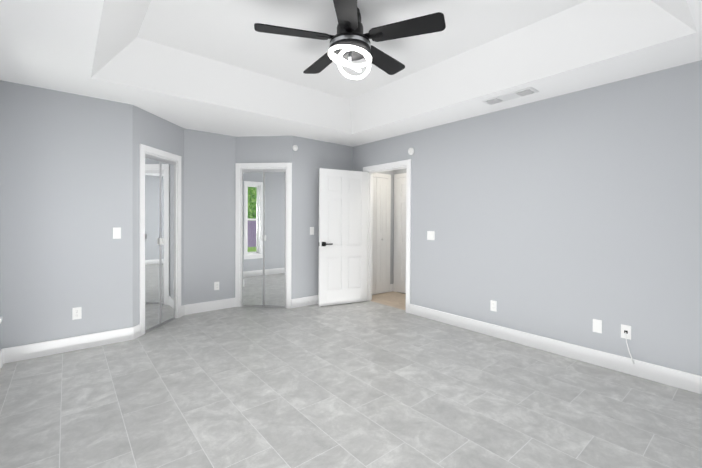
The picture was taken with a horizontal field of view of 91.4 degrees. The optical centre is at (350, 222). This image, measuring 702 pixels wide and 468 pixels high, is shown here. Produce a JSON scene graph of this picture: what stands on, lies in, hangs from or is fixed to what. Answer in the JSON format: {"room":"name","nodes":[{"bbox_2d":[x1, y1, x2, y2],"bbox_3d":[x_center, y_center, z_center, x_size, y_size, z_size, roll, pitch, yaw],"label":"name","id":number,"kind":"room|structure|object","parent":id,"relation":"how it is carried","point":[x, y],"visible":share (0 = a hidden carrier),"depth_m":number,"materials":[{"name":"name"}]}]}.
{"room":"empty bedroom","nodes":[
{"label":"empty bedroom","id":0,"kind":"room"},
{"bbox_2d":[0,229,0,349],"bbox_3d":[-1.654,-0.268,1.197,0.120,3.080,4.870,0,1,-40],"label":"wall","id":1,"kind":"structure","parent":0,"point":[0,287],"depth_m":3.01,"materials":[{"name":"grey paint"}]},
{"bbox_2d":[0,349,2,369],"bbox_3d":[-1.609,1.204,1.254,0.016,0.135,4.630,0,1,-40],"label":"baseboard","id":2,"kind":"structure","parent":1,"relation":"attached to","point":[1,357],"depth_m":2.94,"materials":[{"name":"white wood"}]},
{"bbox_2d":[0,80,132,348],"bbox_3d":[-2.789,-0.294,3.340,1.110,3.080,0.120,0,1,-40],"label":"wall","id":3,"kind":"structure","parent":0,"point":[66,183],"depth_m":3.29,"materials":[{"name":"grey paint"}]},
{"bbox_2d":[3,327,133,363],"bbox_3d":[-2.705,1.179,3.342,0.997,0.135,0.016,0,1,-40],"label":"baseboard","id":4,"kind":"structure","parent":3,"relation":"attached to","point":[32,351],"depth_m":3.30,"materials":[{"name":"white wood"}]},
{"bbox_2d":[72,307,81,319],"bbox_3d":[-2.685,0.887,3.359,0.070,0.116,0.010,0,1,-40],"label":"electrical outlet","id":5,"kind":"object","parent":3,"relation":"attached to","point":[76,312],"visible":1,"depth_m":3.36,"materials":[{"name":"white plastic"}]},
{"bbox_2d":[113,227,120,238],"bbox_3d":[-2.430,0.106,3.559,0.070,0.116,0.011,0,1,-40],"label":"light switch","id":6,"kind":"object","parent":3,"relation":"attached to","point":[116,232],"visible":1,"depth_m":3.56,"materials":[{"name":"white plastic"}]},
{"bbox_2d":[133,105,183,326],"bbox_3d":[-2.340,-0.299,4.126,0.120,3.080,0.948,0,1,5],"label":"wall","id":7,"kind":"structure","parent":0,"point":[154,131],"depth_m":3.87,"materials":[{"name":"grey paint"}]},
{"bbox_2d":[134,305,184,338],"bbox_3d":[-2.280,1.174,4.130,0.016,0.135,0.954,0,1,5],"label":"baseboard","id":8,"kind":"structure","parent":7,"relation":"attached to","point":[137,331],"depth_m":3.74,"materials":[{"name":"white wood"}]},
{"bbox_2d":[139,144,180,335],"bbox_3d":[-2.334,0.186,4.136,0.140,2.110,0.760,0,1,5],"label":"trim","id":9,"kind":"structure","parent":7,"relation":"attached to","point":[145,149],"depth_m":3.91,"materials":[{"name":"white wood"}]},
{"bbox_2d":[145,154,175,332],"bbox_3d":[-2.299,0.230,4.133,0.046,2.022,0.584,0,1,5],"label":"mirrored closet door","id":10,"kind":"structure","parent":7,"relation":"in","point":[159,241],"depth_m":4.11,"materials":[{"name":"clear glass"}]},
{"bbox_2d":[184,129,235,304],"bbox_3d":[-2.005,-0.304,4.862,0.800,3.080,0.120,0,1,-40],"label":"wall","id":11,"kind":"structure","parent":0,"point":[209,207],"depth_m":4.80,"materials":[{"name":"grey paint"}]},
{"bbox_2d":[185,298,234,314],"bbox_3d":[-1.970,1.169,4.823,0.700,0.135,0.016,0,1,-40],"label":"baseboard","id":12,"kind":"structure","parent":11,"relation":"attached to","point":[208,306],"depth_m":4.80,"materials":[{"name":"white wood"}]},
{"bbox_2d":[214,282,218,289],"bbox_3d":[-1.909,0.897,4.874,0.070,0.116,0.010,0,1,-40],"label":"electrical outlet","id":13,"kind":"object","parent":11,"relation":"attached to","point":[216,285],"visible":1,"depth_m":4.87,"materials":[{"name":"white plastic"}]},
{"bbox_2d":[236,136,291,298],"bbox_3d":[-1.270,-0.302,5.060,0.848,3.080,0.120,0,1,5],"label":"wall","id":14,"kind":"structure","parent":0,"point":[263,149],"depth_m":4.99,"materials":[{"name":"grey paint"}]},
{"bbox_2d":[235,163,291,308],"bbox_3d":[-1.272,0.183,5.056,0.840,2.110,0.140,0,1,5],"label":"trim","id":15,"kind":"structure","parent":14,"relation":"attached to","point":[238,243],"depth_m":5.00,"materials":[{"name":"white wood"}]},
{"bbox_2d":[242,169,285,307],"bbox_3d":[-1.276,0.228,5.022,0.664,2.022,0.046,0,1,5],"label":"mirrored closet door","id":16,"kind":"structure","parent":14,"relation":"in","point":[263,237],"depth_m":5.02,"materials":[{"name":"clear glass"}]},
{"bbox_2d":[292,136,352,298],"bbox_3d":[-0.449,-0.300,5.374,1.150,3.080,0.120,0,1,-40],"label":"wall","id":17,"kind":"structure","parent":0,"point":[310,157],"depth_m":5.14,"materials":[{"name":"grey paint"}]},
{"bbox_2d":[292,295,317,307],"bbox_3d":[-0.415,1.173,5.333,1.157,0.135,0.016,0,1,-40],"label":"baseboard","id":18,"kind":"structure","parent":17,"relation":"attached to","point":[299,302],"depth_m":5.09,"materials":[{"name":"white wood"}]},
{"bbox_2d":[310,227,313,234],"bbox_3d":[-0.590,0.121,5.177,0.070,0.116,0.011,0,1,-40],"label":"light switch","id":19,"kind":"object","parent":17,"relation":"attached to","point":[311,230],"visible":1,"depth_m":5.17,"materials":[{"name":"white plastic"}]},
{"bbox_2d":[0,291,701,467],"bbox_3d":[-0.110,1.300,3.357,5.610,0.080,6.550,0,1,-40],"label":"floor","id":20,"kind":"structure","parent":0,"point":[367,384],"depth_m":2.43,"materials":[{"name":"tile"}]},
{"bbox_2d":[0,0,701,146],"bbox_3d":[-0.534,-1.426,2.968,4.470,0.375,6.550,0,1,-40],"label":"ceiling","id":21,"kind":"structure","parent":0,"point":[223,67],"depth_m":2.94,"materials":[{"name":"white paint"}]},
{"bbox_2d":[254,0,445,79],"bbox_3d":[-0.010,-1.330,2.564,1.312,0.464,1.302,0,1,-40],"label":"fan","id":22,"kind":"object","parent":21,"relation":"hanging from","point":[349,41],"visible":1,"depth_m":2.42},
{"bbox_2d":[482,87,538,104],"bbox_3d":[1.537,-1.221,3.331,0.170,0.020,0.480,0,1,-40],"label":"ceiling vent","id":23,"kind":"object","parent":21,"relation":"in","point":[512,95],"visible":1,"depth_m":3.31,"materials":[{"name":"silver metal"}]},
{"bbox_2d":[378,170,393,292],"bbox_3d":[0.482,-0.037,6.046,0.900,2.550,0.120,0,1,-40],"label":"wall","id":24,"kind":"structure","parent":0,"point":[391,173],"depth_m":6.18,"materials":[{"name":"grey paint"}]},
{"bbox_2d":[372,173,390,294],"bbox_3d":[0.432,0.189,5.888,0.740,2.100,0.060,0,1,-40],"label":"closet door","id":25,"kind":"structure","parent":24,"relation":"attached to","point":[381,230],"depth_m":5.97,"materials":[{"name":"white wood"}]},
{"bbox_2d":[393,168,406,282],"bbox_3d":[1.482,-0.026,5.452,0.120,2.550,2.310,0,1,-40],"label":"wall","id":26,"kind":"structure","parent":0,"point":[400,171],"depth_m":6.14,"materials":[{"name":"grey paint"}]},
{"bbox_2d":[393,173,405,293],"bbox_3d":[1.060,0.189,5.801,0.080,2.110,0.960,0,1,-40],"label":"hall door","id":27,"kind":"structure","parent":26,"relation":"in","point":[399,284],"depth_m":6.06,"materials":[{"name":"white wood"}]},
{"bbox_2d":[353,60,701,375],"bbox_3d":[1.579,-0.276,3.925,0.120,3.080,4.940,0,1,-40],"label":"wall","id":28,"kind":"structure","parent":0,"point":[568,217],"depth_m":3.21,"materials":[{"name":"grey paint"}]},
{"bbox_2d":[318,168,367,306],"bbox_3d":[-0.115,0.216,5.240,0.810,2.030,0.249,0,1,-40],"label":"entry door","id":29,"kind":"structure","parent":28,"relation":"in","point":[343,221],"depth_m":5.20,"materials":[{"name":"white wood"}]},
{"bbox_2d":[363,159,410,312],"bbox_3d":[0.558,0.182,5.157,0.156,2.130,0.990,0,1,-40],"label":"door frame","id":30,"kind":"structure","parent":28,"relation":"attached to","point":[389,166],"depth_m":4.78,"materials":[{"name":"white wood"}]},
{"bbox_2d":[408,147,413,154],"bbox_3d":[0.824,-0.988,4.718,0.027,0.100,0.100,0,1,-40],"label":"smoke detector","id":31,"kind":"object","parent":28,"relation":"attached to","point":[411,151],"visible":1,"depth_m":4.71,"materials":[{"name":"white plastic"}]},
{"bbox_2d":[427,231,434,239],"bbox_3d":[1.041,0.166,4.472,0.011,0.116,0.116,0,1,-40],"label":"light switch","id":32,"kind":"object","parent":28,"relation":"attached to","point":[430,235],"visible":1,"depth_m":4.47,"materials":[{"name":"white plastic"}]},
{"bbox_2d":[490,300,496,311],"bbox_3d":[1.587,0.925,3.818,0.010,0.116,0.070,0,1,-40],"label":"electrical outlet","id":33,"kind":"object","parent":28,"relation":"attached to","point":[493,305],"visible":1,"depth_m":3.81,"materials":[{"name":"white plastic"}]},
{"bbox_2d":[410,304,701,393],"bbox_3d":[1.519,1.196,3.895,0.016,0.135,4.700,0,1,-40],"label":"baseboard","id":34,"kind":"structure","parent":28,"relation":"attached to","point":[687,381],"depth_m":3.18,"materials":[{"name":"white wood"}]},
{"bbox_2d":[593,319,601,332],"bbox_3d":[2.208,0.925,3.072,0.006,0.116,0.070,0,1,-40],"label":"outlet","id":35,"kind":"object","parent":28,"relation":"attached to","point":[597,326],"visible":1,"depth_m":3.07,"materials":[{"name":"white plastic"}]},
{"bbox_2d":[621,324,634,363],"bbox_3d":[2.334,1.024,2.894,0.039,0.309,0.098,0,1,-40],"label":"outlet","id":36,"kind":"object","parent":28,"relation":"attached to","point":[626,332],"visible":1,"depth_m":2.90,"materials":[{"name":"white plastic"}]}
]}

